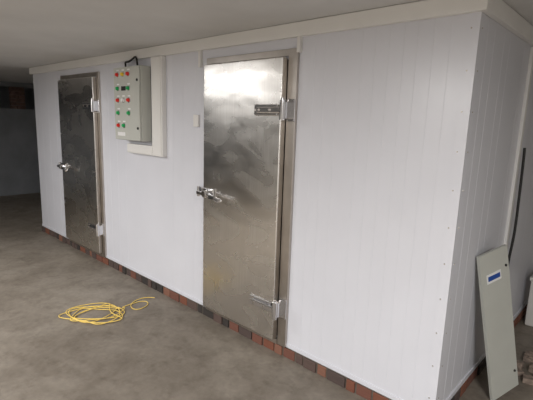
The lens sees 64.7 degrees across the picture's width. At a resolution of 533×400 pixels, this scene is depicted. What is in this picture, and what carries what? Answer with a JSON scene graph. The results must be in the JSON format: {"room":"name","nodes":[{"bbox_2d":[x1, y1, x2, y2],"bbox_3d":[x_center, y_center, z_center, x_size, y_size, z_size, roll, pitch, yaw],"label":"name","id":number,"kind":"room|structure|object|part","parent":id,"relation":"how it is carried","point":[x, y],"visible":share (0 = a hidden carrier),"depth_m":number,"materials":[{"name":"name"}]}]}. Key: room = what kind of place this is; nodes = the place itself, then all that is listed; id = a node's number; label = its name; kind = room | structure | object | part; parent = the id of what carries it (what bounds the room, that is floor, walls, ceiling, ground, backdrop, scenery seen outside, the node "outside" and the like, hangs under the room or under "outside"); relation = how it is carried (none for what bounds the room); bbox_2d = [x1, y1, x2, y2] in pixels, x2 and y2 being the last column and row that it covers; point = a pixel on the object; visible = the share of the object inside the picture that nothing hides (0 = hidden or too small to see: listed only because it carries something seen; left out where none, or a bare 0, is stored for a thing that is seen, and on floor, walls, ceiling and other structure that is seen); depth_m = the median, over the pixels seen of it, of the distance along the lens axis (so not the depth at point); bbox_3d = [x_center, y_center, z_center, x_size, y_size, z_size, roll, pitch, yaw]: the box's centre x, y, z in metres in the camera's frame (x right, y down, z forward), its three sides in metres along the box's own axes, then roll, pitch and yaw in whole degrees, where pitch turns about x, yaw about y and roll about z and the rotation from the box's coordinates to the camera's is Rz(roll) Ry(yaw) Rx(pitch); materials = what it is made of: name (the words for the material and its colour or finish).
{"room":"cold storage area","nodes":[
{"label":"cold storage area","id":0,"kind":"room"},
{"bbox_2d":[0,86,34,109],"bbox_3d":[-8.122,-1.289,8.469,0.100,2.358,11.000,11,14,42],"label":"wall","id":1,"kind":"structure","parent":0,"point":[29,102],"depth_m":10.32,"materials":[{"name":"black paint"}]},
{"bbox_2d":[0,108,40,195],"bbox_3d":[-6.904,-0.777,7.404,0.150,1.820,11.000,11,14,42],"label":"wall partition","id":2,"kind":"structure","parent":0,"point":[19,163],"depth_m":9.00,"materials":[{"name":"grey paint"}]},
{"bbox_2d":[9,87,25,108],"bbox_3d":[-5.272,-2.155,8.902,0.140,0.448,0.260,11,14,42],"label":"brick pier","id":3,"kind":"object","parent":2,"relation":"on","point":[19,91],"visible":0.99,"depth_m":8.85,"materials":[{"name":"brown brick"}]},
{"bbox_2d":[0,192,532,399],"bbox_3d":[-2.635,1.032,3.671,15.000,0.100,11.000,11,14,42],"label":"floor","id":4,"kind":"structure","parent":0,"point":[165,349],"depth_m":3.27,"materials":[{"name":"concrete"}]},
{"bbox_2d":[58,297,154,324],"bbox_3d":[-1.395,0.993,3.758,0.837,0.022,0.436,-3,11,-23],"label":"cable coil","id":5,"kind":"object","parent":4,"relation":"on","point":[109,305],"visible":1,"depth_m":3.73,"materials":[{"name":"yellow plastic"}]},
{"bbox_2d":[43,226,524,399],"bbox_3d":[-0.117,0.680,5.527,5.894,0.080,3.206,11,14,42],"label":"bricks","id":6,"kind":"object","parent":4,"relation":"on","point":[356,383],"visible":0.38,"depth_m":3.07},
{"bbox_2d":[33,13,486,399],"bbox_3d":[-1.134,-0.277,4.198,5.890,2.220,0.100,11,14,42],"label":"panels","id":7,"kind":"object","parent":6,"relation":"on","point":[377,106],"visible":0.64,"depth_m":2.65,"materials":[{"name":"white metal"}]},
{"bbox_2d":[60,72,106,257],"bbox_3d":[-2.241,-0.435,5.125,1.030,2.120,0.030,11,14,42],"label":"frame","id":8,"kind":"object","parent":7,"relation":"attached to","point":[91,74],"visible":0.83,"depth_m":4.81,"materials":[{"name":"silver metal"}]},
{"bbox_2d":[58,77,99,253],"bbox_3d":[-2.272,-0.429,5.115,0.940,2.020,0.043,11,14,42],"label":"door","id":9,"kind":"structure","parent":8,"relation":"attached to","point":[77,125],"depth_m":5.07,"materials":[{"name":"silver metal"}]},
{"bbox_2d":[57,162,67,171],"bbox_3d":[-2.590,-0.422,5.335,0.114,0.089,0.415,-3,12,-26],"label":"latch","id":10,"kind":"object","parent":9,"relation":"attached to","point":[60,164],"visible":0.91,"depth_m":5.33,"materials":[{"name":"silver metal"}]},
{"bbox_2d":[93,77,102,252],"bbox_3d":[-1.925,-0.360,4.804,0.002,2.008,0.033,11,14,42],"label":"slab edge","id":11,"kind":"object","parent":9,"relation":"attached to","point":[94,78],"visible":1,"depth_m":4.79,"materials":[{"name":"silver metal"}]},
{"bbox_2d":[96,87,102,249],"bbox_3d":[-2.249,-0.433,5.139,0.920,2.000,0.022,11,14,42],"label":"gasket","id":12,"kind":"object","parent":9,"relation":"attached to","point":[96,87],"visible":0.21,"depth_m":4.83,"materials":[{"name":"grey rubber"}]},
{"bbox_2d":[82,98,103,235],"bbox_3d":[-2.009,-0.363,4.847,0.300,1.565,0.088,11,14,42],"label":"hinges","id":13,"kind":"object","parent":8,"relation":"attached to","point":[93,105],"visible":1,"depth_m":4.76,"materials":[{"name":"silver metal"}]},
{"bbox_2d":[113,56,151,141],"bbox_3d":[-1.297,-0.976,4.059,0.470,0.793,0.169,11,14,42],"label":"control box","id":14,"kind":"object","parent":7,"relation":"attached to","point":[132,84],"visible":1,"depth_m":3.96,"materials":[{"name":"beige metal"}]},
{"bbox_3d":[-1.334,-0.919,4.031,0.462,0.682,0.018,11,14,42],"label":"door","id":15,"kind":"part","parent":14,"relation":"part of","materials":[{"name":"grey metal"}]},
{"bbox_2d":[127,55,166,156],"bbox_3d":[-1.159,-0.884,4.021,0.630,0.896,0.056,11,14,42],"label":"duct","id":16,"kind":"object","parent":7,"relation":"attached to","point":[158,147],"visible":1,"depth_m":3.85,"materials":[{"name":"white plastic"}]},
{"bbox_2d":[193,115,199,126],"bbox_3d":[-0.589,-0.667,3.542,0.065,0.100,0.022,11,14,42],"label":"light switch","id":17,"kind":"object","parent":7,"relation":"attached to","point":[196,118],"visible":1,"depth_m":3.53,"materials":[{"name":"white plastic"}]},
{"bbox_2d":[198,50,202,66],"bbox_3d":[-0.535,-1.145,3.416,0.030,0.130,0.025,11,14,42],"label":"duct","id":18,"kind":"object","parent":7,"relation":"attached to","point":[200,52],"visible":1,"depth_m":3.41,"materials":[{"name":"white plastic"}]},
{"bbox_2d":[205,48,299,346],"bbox_3d":[-0.168,-0.017,3.241,0.935,2.120,0.030,11,14,42],"label":"frame","id":19,"kind":"object","parent":7,"relation":"attached to","point":[294,56],"visible":0.73,"depth_m":2.95,"materials":[{"name":"silver metal"}]},
{"bbox_2d":[203,57,286,339],"bbox_3d":[-0.209,-0.013,3.238,0.820,2.020,0.048,11,14,42],"label":"door","id":20,"kind":"structure","parent":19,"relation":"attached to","point":[242,147],"depth_m":3.18,"materials":[{"name":"silver metal"}]},
{"bbox_2d":[196,186,221,203],"bbox_3d":[-0.484,-0.046,3.409,0.118,0.089,0.416,-3,12,-25],"label":"latch","id":21,"kind":"object","parent":20,"relation":"attached to","point":[204,192],"visible":0.97,"depth_m":3.40,"materials":[{"name":"silver metal"}]},
{"bbox_2d":[273,58,287,338],"bbox_3d":[0.094,0.048,2.966,0.002,2.008,0.038,11,14,42],"label":"slab edge","id":22,"kind":"object","parent":20,"relation":"attached to","point":[285,59],"visible":1,"depth_m":2.95,"materials":[{"name":"silver metal"}]},
{"bbox_2d":[277,60,288,332],"bbox_3d":[-0.185,-0.017,3.263,0.800,2.000,0.022,11,14,42],"label":"gasket","id":23,"kind":"object","parent":20,"relation":"attached to","point":[288,60],"visible":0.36,"depth_m":2.99,"materials":[{"name":"black rubber"}]},
{"bbox_2d":[249,97,295,319],"bbox_3d":[0.018,0.081,3.008,0.325,1.575,0.093,11,14,42],"label":"hinges","id":24,"kind":"object","parent":19,"relation":"attached to","point":[286,110],"visible":0.98,"depth_m":2.92,"materials":[{"name":"silver metal"}]},
{"bbox_2d":[29,0,532,74],"bbox_3d":[-0.052,-1.551,5.102,5.955,0.088,3.235,11,14,42],"label":"trim","id":25,"kind":"structure","parent":7,"relation":"on","point":[499,11],"depth_m":2.54,"materials":[{"name":"white metal"}]},
{"bbox_2d":[297,36,302,52],"bbox_3d":[0.215,-1.008,2.728,0.025,0.100,0.030,11,14,42],"label":"duct","id":26,"kind":"object","parent":7,"relation":"attached to","point":[299,38],"visible":1,"depth_m":2.72,"materials":[{"name":"white plastic"}]},
{"bbox_2d":[425,12,484,399],"bbox_3d":[0.987,0.156,2.240,0.058,2.220,0.058,11,14,42],"label":"corner angle","id":27,"kind":"object","parent":7,"relation":"attached to","point":[474,36],"visible":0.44,"depth_m":2.19,"materials":[{"name":"white metal"}]},
{"bbox_2d":[428,27,482,398],"bbox_3d":[0.988,0.149,2.223,0.062,2.009,0.007,1,11,-3],"label":"rivets","id":28,"kind":"object","parent":27,"relation":"attached to","point":[471,27],"visible":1,"depth_m":2.22,"materials":[{"name":"silver metal"}]},
{"bbox_2d":[42,224,527,399],"bbox_3d":[-0.117,0.628,5.519,5.902,0.034,3.206,11,14,42],"label":"base angle","id":29,"kind":"object","parent":6,"relation":"on","point":[376,389],"visible":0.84,"depth_m":2.96,"materials":[{"name":"white metal"}]},
{"bbox_2d":[441,16,532,399],"bbox_3d":[2.074,-0.029,3.432,0.100,2.220,3.100,11,14,42],"label":"panels","id":30,"kind":"object","parent":6,"relation":"on","point":[505,59],"visible":0.45,"depth_m":2.59,"materials":[{"name":"white metal"}]},
{"bbox_2d":[508,148,525,262],"bbox_3d":[1.778,0.178,3.028,0.042,1.101,0.032,11,14,42],"label":"cable","id":31,"kind":"object","parent":30,"relation":"attached to","point":[524,149],"visible":0.84,"depth_m":2.99,"materials":[{"name":"rubber"}]},
{"bbox_2d":[503,47,532,246],"bbox_3d":[1.726,0.064,2.979,0.020,2.180,0.050,11,14,42],"label":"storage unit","id":32,"kind":"object","parent":30,"relation":"attached to","point":[530,64],"visible":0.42,"depth_m":2.89,"materials":[{"name":"white metal"}]},
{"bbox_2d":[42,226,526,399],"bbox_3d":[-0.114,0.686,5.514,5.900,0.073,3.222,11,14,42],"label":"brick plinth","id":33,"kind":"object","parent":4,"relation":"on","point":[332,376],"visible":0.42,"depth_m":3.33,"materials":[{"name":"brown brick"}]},
{"bbox_2d":[476,244,517,399],"bbox_3d":[1.469,0.785,2.667,0.448,1.015,0.107,-3,12,-27],"label":"panel cover","id":34,"kind":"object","parent":4,"relation":"on","point":[492,265],"depth_m":2.65,"materials":[{"name":"metal"}]},
{"bbox_3d":[1.400,0.473,2.591,0.139,0.084,0.007,-3,12,-27],"label":"label plate","id":35,"kind":"part","parent":34,"relation":"part of","materials":[{"name":"blue plastic"}]},
{"bbox_2d":[517,350,532,385],"bbox_3d":[1.972,1.224,3.070,0.402,0.049,0.499,11,14,42],"label":"rubble pile","id":36,"kind":"object","parent":4,"relation":"on","point":[528,355],"visible":0.66,"depth_m":3.06,"materials":[{"name":"brown stone"}]},
{"bbox_2d":[525,275,532,326],"bbox_3d":[2.486,0.903,3.775,0.220,0.450,0.270,11,14,42],"label":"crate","id":37,"kind":"object","parent":4,"relation":"on","point":[529,313],"visible":1,"depth_m":3.74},
{"bbox_2d":[0,0,532,83],"bbox_3d":[-2.555,-1.383,3.223,15.000,0.100,11.000,11,14,42],"label":"ceiling","id":38,"kind":"structure","parent":0,"point":[33,33],"depth_m":2.81,"materials":[{"name":"paint"}]},
{"bbox_2d":[0,81,33,88],"bbox_3d":[-6.859,-2.157,7.148,0.250,0.088,11.000,11,14,42],"label":"trim","id":39,"kind":"structure","parent":38,"relation":"attached to","point":[2,83],"depth_m":8.75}
]}

